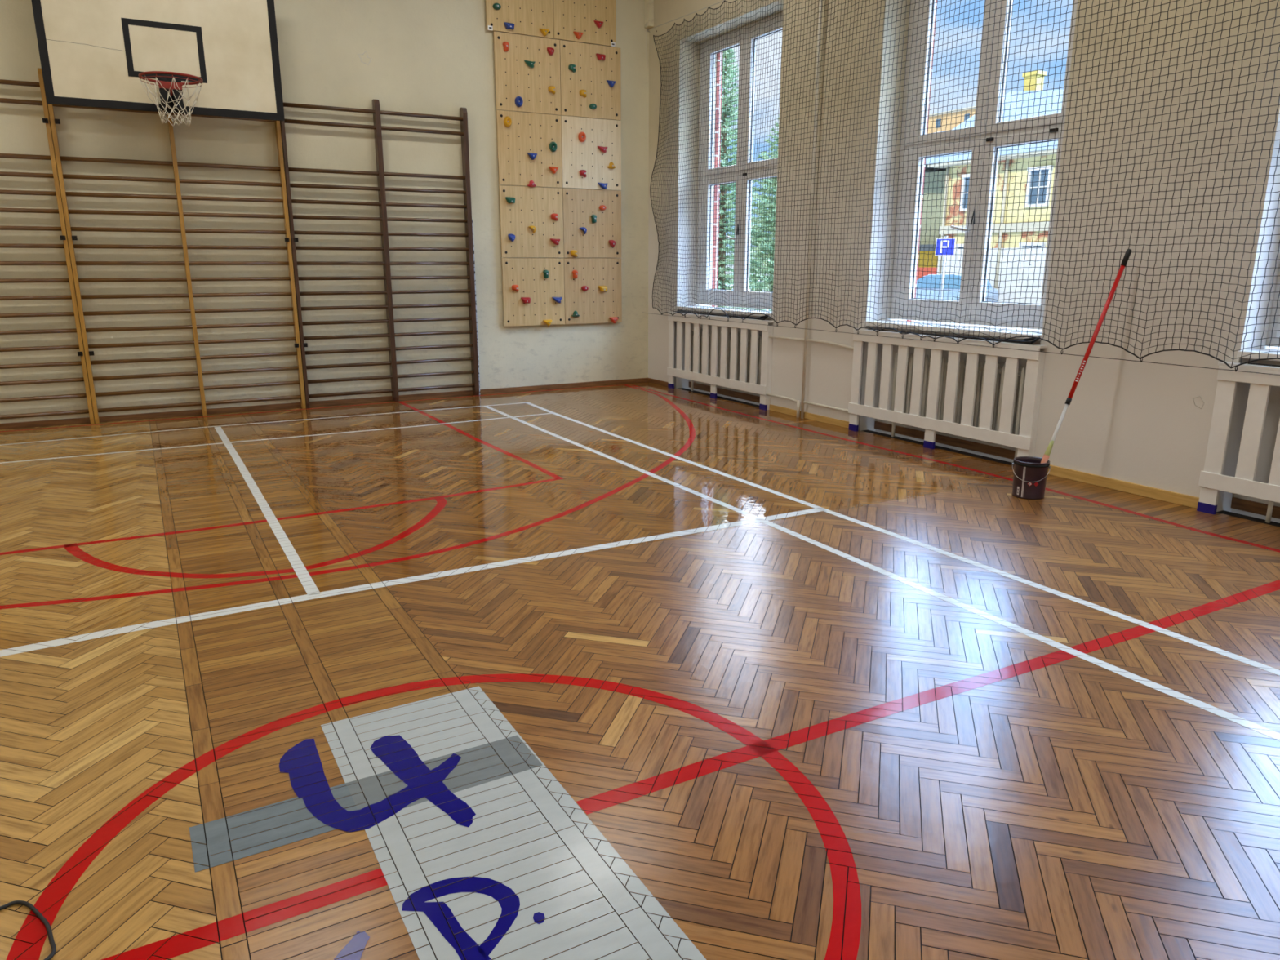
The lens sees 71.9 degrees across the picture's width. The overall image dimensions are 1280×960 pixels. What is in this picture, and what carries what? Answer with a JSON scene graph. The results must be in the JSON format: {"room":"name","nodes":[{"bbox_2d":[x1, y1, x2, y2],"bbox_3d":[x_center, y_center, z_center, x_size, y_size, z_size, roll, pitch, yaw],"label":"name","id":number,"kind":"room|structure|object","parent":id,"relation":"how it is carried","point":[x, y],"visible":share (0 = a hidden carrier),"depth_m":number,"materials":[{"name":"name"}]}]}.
{"room":"sports hall","nodes":[
{"label":"sports hall","id":0,"kind":"room"},
{"bbox_2d":[0,0,648,426],"bbox_3d":[-4.050,-3.228,8.716,10.400,5.300,0.250,-8,16,-28],"label":"wall","id":1,"kind":"structure","parent":0,"point":[435,57],"depth_m":9.03,"materials":[{"name":"paint"}]},
{"bbox_2d":[0,67,94,424],"bbox_3d":[-6.079,-1.957,7.622,1.959,3.150,0.136,-8,16,-28],"label":"wall bars","id":2,"kind":"object","parent":1,"relation":"attached to","point":[60,211],"visible":0.93,"depth_m":8.01,"materials":[{"name":"wood"}]},
{"bbox_2d":[31,0,284,126],"bbox_3d":[-4.154,-3.793,7.728,1.896,1.356,1.080,-8,16,-28],"label":"basketball hoop","id":3,"kind":"object","parent":1,"relation":"attached to","point":[220,58],"visible":1,"depth_m":7.77,"materials":[{"name":"paint"}]},
{"bbox_2d":[47,103,306,423],"bbox_3d":[-4.387,-2.174,8.550,1.916,3.130,0.136,-8,16,-28],"label":"wall bars","id":4,"kind":"object","parent":1,"relation":"attached to","point":[175,163],"visible":0.81,"depth_m":8.56,"materials":[{"name":"wood"}]},
{"bbox_2d":[0,377,647,429],"bbox_3d":[-4.116,-0.733,9.133,9.700,0.055,0.022,-8,16,-28],"label":"baseboard","id":5,"kind":"structure","parent":1,"relation":"attached to","point":[362,400],"depth_m":9.37,"materials":[{"name":"brown wood"}]},
{"bbox_2d":[280,98,479,408],"bbox_3d":[-2.714,-2.400,9.465,1.912,3.135,0.136,-8,16,-28],"label":"wall bars","id":6,"kind":"object","parent":1,"relation":"attached to","point":[381,188],"visible":0.92,"depth_m":9.47,"materials":[{"name":"wood"}]},
{"bbox_2d":[485,0,553,38],"bbox_3d":[-1.316,-5.277,9.617,0.781,0.783,0.053,-8,16,-28],"label":"board","id":7,"kind":"object","parent":1,"relation":"attached to","point":[528,16],"visible":1,"depth_m":9.66,"materials":[{"name":"brown wood"}]},
{"bbox_2d":[492,3,501,9],"bbox_3d":[-1.533,-5.089,9.482,0.087,0.063,0.046,-8,16,-28],"label":"hold","id":8,"kind":"object","parent":7,"relation":"attached to","point":[495,6],"visible":1,"depth_m":9.47,"materials":[{"name":"green plastic"}]},
{"bbox_2d":[503,22,514,30],"bbox_3d":[-1.414,-4.932,9.587,0.114,0.072,0.050,-8,16,-28],"label":"hold","id":9,"kind":"object","parent":7,"relation":"attached to","point":[508,25],"visible":1,"depth_m":9.57,"materials":[{"name":"blue plastic"}]},
{"bbox_2d":[539,28,549,35],"bbox_3d":[-1.052,-4.964,9.786,0.114,0.078,0.055,-8,16,-28],"label":"hold","id":10,"kind":"object","parent":7,"relation":"attached to","point":[544,31],"visible":1,"depth_m":9.77,"materials":[{"name":"yellow plastic"}]},
{"bbox_2d":[493,31,560,115],"bbox_3d":[-1.252,-4.517,9.841,0.774,0.787,0.053,-8,16,-28],"label":"board","id":11,"kind":"object","parent":1,"relation":"attached to","point":[513,77],"visible":1,"depth_m":9.81,"materials":[{"name":"brown wood"}]},
{"bbox_2d":[502,41,509,52],"bbox_3d":[-1.456,-4.722,9.614,0.066,0.101,0.050,-8,16,-28],"label":"hold","id":12,"kind":"object","parent":11,"relation":"attached to","point":[505,44],"visible":1,"depth_m":9.60,"materials":[{"name":"orange plastic"}]},
{"bbox_2d":[515,96,523,106],"bbox_3d":[-1.341,-4.206,9.810,0.089,0.114,0.048,-8,16,-28],"label":"hold","id":13,"kind":"object","parent":11,"relation":"attached to","point":[518,100],"visible":1,"depth_m":9.80,"materials":[{"name":"blue plastic"}]},
{"bbox_2d":[524,60,535,67],"bbox_3d":[-1.214,-4.609,9.782,0.125,0.074,0.050,-8,16,-28],"label":"hold","id":14,"kind":"object","parent":11,"relation":"attached to","point":[531,64],"visible":1,"depth_m":9.77,"materials":[{"name":"green plastic"}]},
{"bbox_2d":[546,47,554,55],"bbox_3d":[-0.992,-4.793,9.866,0.081,0.086,0.050,-8,16,-28],"label":"hold","id":15,"kind":"object","parent":11,"relation":"attached to","point":[550,50],"visible":1,"depth_m":9.85,"materials":[{"name":"red plastic"}]},
{"bbox_2d":[547,85,555,94],"bbox_3d":[-0.991,-4.403,9.963,0.080,0.083,0.050,-8,16,-28],"label":"hold","id":16,"kind":"object","parent":11,"relation":"attached to","point":[551,89],"visible":1,"depth_m":9.95,"materials":[{"name":"yellow plastic"}]},
{"bbox_2d":[496,110,562,187],"bbox_3d":[-1.253,-3.748,10.030,0.774,0.785,0.053,-8,16,-28],"label":"board","id":17,"kind":"object","parent":1,"relation":"attached to","point":[528,132],"visible":1,"depth_m":10.00,"materials":[{"name":"brown wood"}]},
{"bbox_2d":[503,115,511,127],"bbox_3d":[-1.464,-3.976,9.796,0.089,0.114,0.048,-8,16,-28],"label":"hold","id":18,"kind":"object","parent":17,"relation":"attached to","point":[507,120],"visible":1,"depth_m":9.78,"materials":[{"name":"yellow plastic"}]},
{"bbox_2d":[527,180,536,186],"bbox_3d":[-1.228,-3.383,10.075,0.112,0.078,0.054,-8,16,-28],"label":"hold","id":19,"kind":"object","parent":17,"relation":"attached to","point":[531,184],"visible":1,"depth_m":10.07,"materials":[{"name":"plastic"}]},
{"bbox_2d":[527,152,537,159],"bbox_3d":[-1.214,-3.670,10.011,0.114,0.078,0.055,-8,16,-28],"label":"hold","id":20,"kind":"object","parent":17,"relation":"attached to","point":[531,155],"visible":1,"depth_m":9.99,"materials":[{"name":"blue plastic"}]},
{"bbox_2d":[549,141,556,151],"bbox_3d":[-0.989,-3.817,10.110,0.089,0.114,0.048,-8,16,-28],"label":"hold","id":21,"kind":"object","parent":17,"relation":"attached to","point":[553,145],"visible":1,"depth_m":10.10,"materials":[{"name":"green plastic"}]},
{"bbox_2d":[548,166,558,173],"bbox_3d":[-0.987,-3.570,10.168,0.114,0.078,0.055,-8,16,-28],"label":"hold","id":22,"kind":"object","parent":17,"relation":"attached to","point":[553,169],"visible":1,"depth_m":10.15,"materials":[{"name":"orange plastic"}]},
{"bbox_2d":[498,185,564,257],"bbox_3d":[-1.254,-2.980,10.220,0.774,0.785,0.053,-8,16,-28],"label":"board","id":23,"kind":"object","parent":1,"relation":"attached to","point":[533,206],"visible":1,"depth_m":10.19,"materials":[{"name":"brown wood"}]},
{"bbox_2d":[505,196,515,203],"bbox_3d":[-1.461,-3.168,9.995,0.114,0.072,0.050,-8,16,-28],"label":"hold","id":24,"kind":"object","parent":23,"relation":"attached to","point":[509,199],"visible":1,"depth_m":9.98,"materials":[{"name":"green plastic"}]},
{"bbox_2d":[507,234,515,241],"bbox_3d":[-1.461,-2.769,10.093,0.081,0.086,0.050,-8,16,-28],"label":"hold","id":25,"kind":"object","parent":23,"relation":"attached to","point":[512,237],"visible":1,"depth_m":10.08,"materials":[{"name":"blue plastic"}]},
{"bbox_2d":[551,213,558,221],"bbox_3d":[-0.993,-3.065,10.291,0.080,0.083,0.050,-8,16,-28],"label":"hold","id":26,"kind":"object","parent":23,"relation":"attached to","point":[553,215],"visible":1,"depth_m":10.28,"materials":[{"name":"plastic"}]},
{"bbox_2d":[550,238,559,244],"bbox_3d":[-0.989,-2.795,10.360,0.125,0.074,0.050,-8,16,-28],"label":"hold","id":27,"kind":"object","parent":23,"relation":"attached to","point":[555,242],"visible":1,"depth_m":10.34,"materials":[{"name":"red plastic"}]},
{"bbox_2d":[501,257,564,326],"bbox_3d":[-1.254,-2.217,10.407,0.774,0.775,0.053,-8,16,-28],"label":"board","id":28,"kind":"object","parent":1,"relation":"attached to","point":[527,273],"visible":1,"depth_m":10.38,"materials":[{"name":"brown wood"}]},
{"bbox_2d":[511,284,519,291],"bbox_3d":[-1.443,-2.223,10.238,0.080,0.083,0.050,-8,16,-28],"label":"hold","id":29,"kind":"object","parent":28,"relation":"attached to","point":[514,287],"visible":1,"depth_m":10.22,"materials":[{"name":"orange plastic"}]},
{"bbox_2d":[520,297,530,303],"bbox_3d":[-1.329,-2.103,10.334,0.114,0.072,0.050,-8,16,-28],"label":"hold","id":30,"kind":"object","parent":28,"relation":"attached to","point":[525,300],"visible":1,"depth_m":10.32,"materials":[{"name":"red plastic"}]},
{"bbox_2d":[542,269,548,278],"bbox_3d":[-1.102,-2.421,10.387,0.066,0.101,0.050,-8,16,-28],"label":"hold","id":31,"kind":"object","parent":28,"relation":"attached to","point":[545,272],"visible":1,"depth_m":10.37,"materials":[{"name":"green plastic"}]},
{"bbox_2d":[542,319,552,326],"bbox_3d":[-1.093,-1.871,10.525,0.114,0.078,0.055,-8,16,-28],"label":"hold","id":32,"kind":"object","parent":28,"relation":"attached to","point":[548,322],"visible":1,"depth_m":10.51,"materials":[{"name":"yellow plastic"}]},
{"bbox_2d":[551,297,562,302],"bbox_3d":[-0.981,-2.145,10.525,0.125,0.074,0.050,-8,16,-28],"label":"hold","id":33,"kind":"object","parent":28,"relation":"attached to","point":[557,300],"visible":1,"depth_m":10.51,"materials":[{"name":"blue plastic"}]},
{"bbox_2d":[552,0,616,46],"bbox_3d":[-0.630,-5.369,9.992,0.781,0.783,0.053,-8,16,-28],"label":"board","id":34,"kind":"object","parent":1,"relation":"attached to","point":[570,16],"visible":1,"depth_m":10.01,"materials":[{"name":"brown wood"}]},
{"bbox_2d":[573,31,583,39],"bbox_3d":[-0.690,-5.027,9.981,0.114,0.078,0.055,-8,16,-28],"label":"hold","id":35,"kind":"object","parent":34,"relation":"attached to","point":[578,34],"visible":1,"depth_m":9.96,"materials":[{"name":"orange plastic"}]},
{"bbox_2d":[593,20,603,28],"bbox_3d":[-0.463,-5.198,10.070,0.114,0.078,0.055,-8,16,-28],"label":"hold","id":36,"kind":"object","parent":34,"relation":"attached to","point":[598,24],"visible":1,"depth_m":10.05,"materials":[{"name":"red plastic"}]},
{"bbox_2d":[559,40,621,120],"bbox_3d":[-0.574,-4.608,10.212,0.772,0.787,0.053,-8,16,-28],"label":"board","id":37,"kind":"object","parent":1,"relation":"attached to","point":[591,74],"visible":1,"depth_m":10.19,"materials":[{"name":"brown wood"}]},
{"bbox_2d":[568,64,575,72],"bbox_3d":[-0.765,-4.678,10.026,0.080,0.083,0.050,-8,16,-28],"label":"hold","id":38,"kind":"object","parent":37,"relation":"attached to","point":[571,67],"visible":1,"depth_m":10.01,"materials":[{"name":"green plastic"}]},
{"bbox_2d":[579,89,586,97],"bbox_3d":[-0.650,-4.446,10.150,0.080,0.083,0.050,-8,16,-28],"label":"hold","id":39,"kind":"object","parent":37,"relation":"attached to","point":[582,92],"visible":1,"depth_m":10.13,"materials":[{"name":"yellow plastic"}]},
{"bbox_2d":[589,103,596,109],"bbox_3d":[-0.539,-4.335,10.245,0.087,0.063,0.046,-8,16,-28],"label":"hold","id":40,"kind":"object","parent":37,"relation":"attached to","point":[593,106],"visible":1,"depth_m":10.23,"materials":[{"name":"green plastic"}]},
{"bbox_2d":[595,53,605,60],"bbox_3d":[-0.445,-4.872,10.164,0.114,0.072,0.050,-8,16,-28],"label":"hold","id":41,"kind":"object","parent":37,"relation":"attached to","point":[600,56],"visible":1,"depth_m":10.15,"materials":[{"name":"red plastic"}]},
{"bbox_2d":[606,80,615,87],"bbox_3d":[-0.329,-4.619,10.291,0.114,0.078,0.055,-8,16,-28],"label":"hold","id":42,"kind":"object","parent":37,"relation":"attached to","point":[611,83],"visible":1,"depth_m":10.27,"materials":[{"name":"blue plastic"}]},
{"bbox_2d":[560,115,621,190],"bbox_3d":[-0.574,-3.839,10.402,0.772,0.785,0.053,-8,16,-28],"label":"board","id":43,"kind":"object","parent":1,"relation":"attached to","point":[576,155],"visible":1,"depth_m":10.37,"materials":[{"name":"brown wood"}]},
{"bbox_2d":[577,131,586,142],"bbox_3d":[-0.667,-3.986,10.255,0.089,0.114,0.048,-8,16,-28],"label":"hold","id":44,"kind":"object","parent":43,"relation":"attached to","point":[582,136],"visible":1,"depth_m":10.24,"materials":[{"name":"orange plastic"}]},
{"bbox_2d":[579,169,586,177],"bbox_3d":[-0.663,-3.594,10.352,0.080,0.083,0.050,-8,16,-28],"label":"hold","id":45,"kind":"object","parent":43,"relation":"attached to","point":[582,172],"visible":1,"depth_m":10.34,"materials":[{"name":"red plastic"}]},
{"bbox_2d":[597,146,607,152],"bbox_3d":[-0.435,-3.898,10.410,0.125,0.074,0.050,-8,16,-28],"label":"hold","id":46,"kind":"object","parent":43,"relation":"attached to","point":[602,148],"visible":1,"depth_m":10.39,"materials":[{"name":"red plastic"}]},
{"bbox_2d":[597,182,608,189],"bbox_3d":[-0.435,-3.500,10.508,0.125,0.074,0.050,-8,16,-28],"label":"hold","id":47,"kind":"object","parent":43,"relation":"attached to","point":[602,185],"visible":1,"depth_m":10.49,"materials":[{"name":"blue plastic"}]},
{"bbox_2d":[607,161,615,168],"bbox_3d":[-0.331,-3.746,10.506,0.112,0.078,0.054,-8,16,-28],"label":"hold","id":48,"kind":"object","parent":43,"relation":"attached to","point":[611,166],"visible":1,"depth_m":10.50,"materials":[{"name":"yellow plastic"}]},
{"bbox_2d":[562,187,621,257],"bbox_3d":[-0.575,-3.071,10.591,0.772,0.785,0.053,-8,16,-28],"label":"board","id":49,"kind":"object","parent":1,"relation":"attached to","point":[579,205],"visible":1,"depth_m":10.56,"materials":[{"name":"brown wood"}]},
{"bbox_2d":[570,249,577,257],"bbox_3d":[-0.780,-2.695,10.506,0.080,0.083,0.050,-8,16,-28],"label":"hold","id":50,"kind":"object","parent":49,"relation":"attached to","point":[573,252],"visible":1,"depth_m":10.49,"materials":[{"name":"yellow plastic"}]},
{"bbox_2d":[591,214,596,222],"bbox_3d":[-0.545,-3.117,10.538,0.066,0.101,0.050,-8,16,-28],"label":"hold","id":51,"kind":"object","parent":49,"relation":"attached to","point":[593,217],"visible":1,"depth_m":10.52,"materials":[{"name":"green plastic"}]},
{"bbox_2d":[608,240,615,247],"bbox_3d":[-0.331,-2.872,10.723,0.081,0.086,0.050,-8,16,-28],"label":"hold","id":52,"kind":"object","parent":49,"relation":"attached to","point":[612,242],"visible":1,"depth_m":10.71,"materials":[{"name":"red plastic"}]},
{"bbox_2d":[564,257,622,324],"bbox_3d":[-0.575,-2.308,10.779,0.772,0.775,0.053,-8,16,-28],"label":"board","id":53,"kind":"object","parent":1,"relation":"attached to","point":[593,305],"visible":1,"depth_m":10.75,"materials":[{"name":"brown wood"}]},
{"bbox_2d":[572,270,577,278],"bbox_3d":[-0.772,-2.461,10.569,0.066,0.101,0.050,-8,16,-28],"label":"hold","id":54,"kind":"object","parent":53,"relation":"attached to","point":[575,273],"visible":1,"depth_m":10.55,"materials":[{"name":"orange plastic"}]},
{"bbox_2d":[598,285,607,291],"bbox_3d":[-0.445,-2.338,10.789,0.114,0.072,0.050,-8,16,-28],"label":"hold","id":55,"kind":"object","parent":53,"relation":"attached to","point":[602,288],"visible":1,"depth_m":10.77,"materials":[{"name":"yellow plastic"}]},
{"bbox_2d":[609,316,617,323],"bbox_3d":[-0.318,-1.980,10.948,0.114,0.078,0.055,-8,16,-28],"label":"hold","id":56,"kind":"object","parent":53,"relation":"attached to","point":[613,319],"visible":1,"depth_m":10.93,"materials":[{"name":"plastic"}]},
{"bbox_2d":[0,382,1279,959],"bbox_3d":[-0.785,0.827,3.424,9.900,0.258,13.800,-8,16,-28],"label":"floor","id":57,"kind":"structure","parent":0,"point":[644,670],"depth_m":3.15,"materials":[{"name":"brown wood"}]},
{"bbox_2d":[0,900,56,959],"bbox_3d":[-1.552,1.082,1.857,0.356,0.009,0.541,13,19,41],"label":"power cable","id":58,"kind":"object","parent":57,"relation":"on","point":[28,904],"visible":1,"depth_m":2.06,"materials":[{"name":"black rubber"}]},
{"bbox_2d":[471,219,479,394],"bbox_3d":[-1.889,-1.959,10.113,0.030,1.970,0.033,-8,16,-28],"label":"batten","id":59,"kind":"object","parent":57,"relation":"on","point":[472,220],"visible":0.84,"depth_m":10.09,"materials":[{"name":"brown wood"}]},
{"bbox_2d":[666,311,773,410],"bbox_3d":[0.854,-1.386,9.981,0.077,0.925,1.986,-8,16,-28],"label":"radiator cover","id":60,"kind":"object","parent":57,"relation":"on","point":[765,386],"visible":0.96,"depth_m":9.81,"materials":[{"name":"white paint"}]},
{"bbox_2d":[674,311,768,319],"bbox_3d":[0.857,-1.860,9.838,0.058,0.057,1.837,-8,16,-28],"label":"cord","id":61,"kind":"object","parent":60,"relation":"on","point":[762,317],"visible":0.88,"depth_m":9.41,"materials":[{"name":"black fabric"}]},
{"bbox_2d":[690,328,761,391],"bbox_3d":[0.981,-1.294,9.983,0.124,0.745,1.450,-8,16,-28],"label":"radiator","id":62,"kind":"object","parent":57,"relation":"on","point":[759,353],"visible":0.27,"depth_m":9.86,"materials":[{"name":"metal"}]},
{"bbox_2d":[796,400,799,417],"bbox_3d":[1.580,-0.708,8.808,0.030,0.170,0.032,-8,16,-28],"label":"pipe","id":63,"kind":"object","parent":57,"relation":"on","point":[797,401],"visible":1,"depth_m":8.80,"materials":[{"name":"metal"}]},
{"bbox_2d":[848,328,1047,457],"bbox_3d":[2.427,-0.718,7.269,0.077,0.925,1.938,-8,16,-28],"label":"radiator cover","id":64,"kind":"object","parent":57,"relation":"on","point":[1025,442],"visible":0.85,"depth_m":7.08,"materials":[{"name":"white paint"}]},
{"bbox_2d":[867,328,1039,344],"bbox_3d":[2.446,-1.184,7.097,0.058,0.057,1.717,-8,16,-28],"label":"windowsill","id":65,"kind":"structure","parent":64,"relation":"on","point":[1033,340],"depth_m":6.65,"materials":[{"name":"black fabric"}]},
{"bbox_2d":[890,352,1026,457],"bbox_3d":[2.581,-0.614,7.225,0.124,0.745,1.370,-8,16,-28],"label":"radiator","id":66,"kind":"object","parent":57,"relation":"on","point":[1001,369],"visible":0.22,"depth_m":7.11,"materials":[{"name":"metal"}]},
{"bbox_2d":[1011,456,1050,499],"bbox_3d":[2.575,-0.013,5.830,0.227,0.245,0.227,-8,16,-28],"label":"paint bucket","id":67,"kind":"object","parent":57,"relation":"on","point":[1029,476],"visible":0.98,"depth_m":5.76,"materials":[{"name":"plastic"}]},
{"bbox_2d":[1040,248,1131,463],"bbox_3d":[2.848,-0.687,5.721,0.619,1.572,0.038,-5,15,-20],"label":"pole","id":68,"kind":"object","parent":67,"relation":"in","point":[1046,456],"visible":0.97,"depth_m":5.70,"materials":[{"name":"red metal"}]},
{"bbox_2d":[1040,454,1049,463],"bbox_3d":[2.618,-0.035,5.796,0.129,0.270,0.037,-5,15,-18],"label":"socket","id":69,"kind":"object","parent":68,"relation":"attached to","point":[1045,458],"depth_m":5.77,"materials":[{"name":"plastic"}]},
{"bbox_2d":[1196,361,1279,514],"bbox_3d":[3.974,-0.059,4.599,0.077,0.925,1.948,-8,16,-28],"label":"radiator cover","id":70,"kind":"object","parent":57,"relation":"on","point":[1211,480],"visible":0.91,"depth_m":5.24,"materials":[{"name":"white paint"}]},
{"bbox_2d":[1248,362,1279,366],"bbox_3d":[3.982,-0.531,4.449,0.058,0.057,1.697,-8,16,-28],"label":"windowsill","id":71,"kind":"structure","parent":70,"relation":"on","point":[1249,362],"depth_m":5.09,"materials":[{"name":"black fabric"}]},
{"bbox_2d":[1265,500,1274,523],"bbox_3d":[4.060,0.015,4.675,0.124,0.745,1.300,-8,16,-28],"label":"radiator","id":72,"kind":"object","parent":57,"relation":"on","point":[1270,505],"visible":0.14,"depth_m":5.24,"materials":[{"name":"metal"}]},
{"bbox_2d":[648,0,1279,523],"bbox_3d":[3.692,-2.365,5.233,0.570,5.300,13.640,-8,16,-28],"label":"wall","id":73,"kind":"structure","parent":0,"point":[1131,421],"depth_m":5.99,"materials":[{"name":"paint"}]},
{"bbox_2d":[644,0,653,66],"bbox_3d":[0.106,-5.263,10.406,0.073,0.750,0.110,-8,16,-28],"label":"junction box","id":74,"kind":"object","parent":73,"relation":"attached to","point":[648,4],"visible":1,"depth_m":10.33,"materials":[{"name":"paint"}]},
{"bbox_2d":[647,377,668,386],"bbox_3d":[0.254,-1.233,11.177,0.020,0.055,0.598,-8,16,-28],"label":"baseboard","id":75,"kind":"structure","parent":73,"relation":"attached to","point":[649,380],"depth_m":11.21,"materials":[{"name":"brown wood"}]},
{"bbox_2d":[688,382,759,403],"bbox_3d":[1.067,-0.992,10.169,0.020,0.070,1.855,-8,16,-28],"label":"baseboard","id":76,"kind":"structure","parent":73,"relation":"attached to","point":[751,397],"depth_m":10.20,"materials":[{"name":"brown wood"}]},
{"bbox_2d":[675,12,782,317],"bbox_3d":[1.036,-3.327,9.576,0.375,2.973,1.855,-8,16,-28],"label":"window","id":77,"kind":"structure","parent":73,"relation":"in","point":[703,293],"depth_m":9.80,"materials":[{"name":"white plastic"}]},
{"bbox_2d":[766,392,797,402],"bbox_3d":[1.433,-0.846,9.043,0.026,0.040,0.571,-8,16,-28],"label":"pipe","id":78,"kind":"object","parent":73,"relation":"attached to","point":[767,393],"visible":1,"depth_m":9.00,"materials":[{"name":"metal"}]},
{"bbox_2d":[769,404,848,428],"bbox_3d":[1.673,-0.632,8.730,0.020,0.060,1.255,-8,16,-28],"label":"baseboard","id":79,"kind":"structure","parent":73,"relation":"attached to","point":[833,421],"depth_m":8.66,"materials":[{"name":"brown wood"}]},
{"bbox_2d":[800,0,822,418],"bbox_3d":[1.613,-3.040,8.176,0.028,5.000,0.030,-8,16,-28],"label":"pipe","id":80,"kind":"object","parent":73,"relation":"attached to","point":[820,5],"visible":0.98,"depth_m":8.29,"materials":[{"name":"metal"}]},
{"bbox_2d":[768,335,804,341],"bbox_3d":[1.448,-1.428,8.873,0.026,0.032,0.630,-8,16,-28],"label":"pipe","id":81,"kind":"object","parent":80,"relation":"attached to","point":[770,336],"visible":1,"depth_m":8.82,"materials":[{"name":"metal"}]},
{"bbox_2d":[803,400,848,412],"bbox_3d":[1.800,-0.694,8.408,0.026,0.028,0.730,-8,16,-28],"label":"pipe","id":82,"kind":"object","parent":80,"relation":"attached to","point":[804,402],"visible":1,"depth_m":8.43,"materials":[{"name":"metal"}]},
{"bbox_2d":[805,338,853,349],"bbox_3d":[1.801,-1.267,8.266,0.026,0.055,0.731,-8,16,-28],"label":"pipe","id":83,"kind":"object","parent":80,"relation":"attached to","point":[806,340],"visible":1,"depth_m":8.27,"materials":[{"name":"metal"}]},
{"bbox_2d":[874,421,1015,459],"bbox_3d":[2.632,-0.327,7.471,0.020,0.070,1.795,-8,16,-28],"label":"baseboard","id":84,"kind":"structure","parent":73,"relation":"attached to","point":[976,446],"depth_m":7.43,"materials":[{"name":"brown wood"}]},
{"bbox_2d":[645,0,1279,375],"bbox_3d":[2.293,-2.733,6.861,0.154,3.272,9.280,-7,16,-28],"label":"net","id":85,"kind":"object","parent":73,"relation":"hanging from","point":[660,241],"visible":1,"depth_m":6.83,"materials":[{"name":"black fabric"}]},
{"bbox_2d":[863,0,1077,340],"bbox_3d":[2.601,-2.661,6.877,0.375,2.973,1.795,-8,16,-28],"label":"window","id":86,"kind":"structure","parent":73,"relation":"in","point":[982,283],"depth_m":7.11,"materials":[{"name":"white plastic"}]},
{"bbox_2d":[1047,464,1199,508],"bbox_3d":[3.225,0.023,6.051,0.020,0.070,1.225,-8,16,-28],"label":"baseboard","id":87,"kind":"structure","parent":73,"relation":"attached to","point":[1180,499],"depth_m":5.94,"materials":[{"name":"brown wood"}]},
{"bbox_2d":[1231,497,1279,519],"bbox_3d":[4.179,0.331,4.803,0.020,0.070,1.810,-8,16,-28],"label":"baseboard","id":88,"kind":"structure","parent":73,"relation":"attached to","point":[1254,507],"depth_m":5.46,"materials":[{"name":"brown wood"}]},
{"bbox_2d":[1236,263,1279,360],"bbox_3d":[4.148,-2.003,4.210,0.375,2.973,1.810,-8,16,-28],"label":"window","id":89,"kind":"structure","parent":73,"relation":"in","point":[1273,353],"depth_m":5.28,"materials":[{"name":"white plastic"}]},
{"label":"outside","id":90,"kind":"structure","parent":0,"visible":0},
{"bbox_2d":[725,280,1042,331],"bbox_3d":[37.111,-7.135,37.386,89.430,0.200,130.000,-8,16,-28],"label":"ground","id":91,"kind":"structure","parent":90,"point":[993,326],"depth_m":27.41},
{"bbox_2d":[717,48,764,310],"bbox_3d":[2.246,-7.984,23.899,2.478,7.847,2.514,-12,18,-40],"label":"spruce tree","id":92,"kind":"object","parent":91,"relation":"on","point":[722,218],"visible":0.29,"depth_m":23.56,"materials":[{"name":"green plant"}]},
{"bbox_2d":[717,114,779,311],"bbox_3d":[3.397,-6.244,21.645,3.849,5.549,3.666,13,19,42],"label":"spruce tree","id":93,"kind":"object","parent":91,"relation":"on","point":[762,246],"visible":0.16,"depth_m":21.26,"materials":[{"name":"green plant"}]},
{"bbox_2d":[732,179,777,310],"bbox_3d":[4.409,-7.644,28.798,3.485,4.850,3.406,13,19,42],"label":"spruce tree","id":94,"kind":"object","parent":91,"relation":"on","point":[765,209],"visible":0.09,"depth_m":28.57,"materials":[{"name":"green plant"}]},
{"bbox_2d":[916,170,946,279],"bbox_3d":[14.403,-11.279,41.937,8.900,5.640,7.146,-8,16,-28],"label":"building","id":95,"kind":"structure","parent":91,"relation":"on","point":[937,178],"depth_m":37.90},
{"bbox_2d":[934,235,955,324],"bbox_3d":[6.296,-3.842,18.435,0.380,2.420,0.062,8,16,28],"label":"parking sign","id":96,"kind":"object","parent":91,"relation":"on","point":[939,245],"visible":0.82,"depth_m":18.22,"materials":[{"name":"metal"}]},
{"bbox_2d":[927,106,975,133],"bbox_3d":[24.693,-20.759,66.126,8.500,12.500,18.500,-8,16,-28],"label":"building","id":97,"kind":"structure","parent":91,"relation":"on","point":[960,113],"depth_m":63.84,"materials":[{"name":"paint"}]},
{"bbox_2d":[915,274,998,302],"bbox_3d":[11.169,-6.955,33.052,1.880,1.485,3.950,-13,19,-42],"label":"car","id":98,"kind":"object","parent":91,"relation":"on","point":[989,289],"visible":0.22,"depth_m":32.12,"materials":[{"name":"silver metal"}]},
{"bbox_2d":[924,70,1063,303],"bbox_3d":[23.763,-11.798,35.292,19.600,9.837,28.500,-8,16,-28],"label":"building","id":99,"kind":"structure","parent":91,"relation":"on","point":[956,233],"depth_m":34.04,"materials":[{"name":"paint"}]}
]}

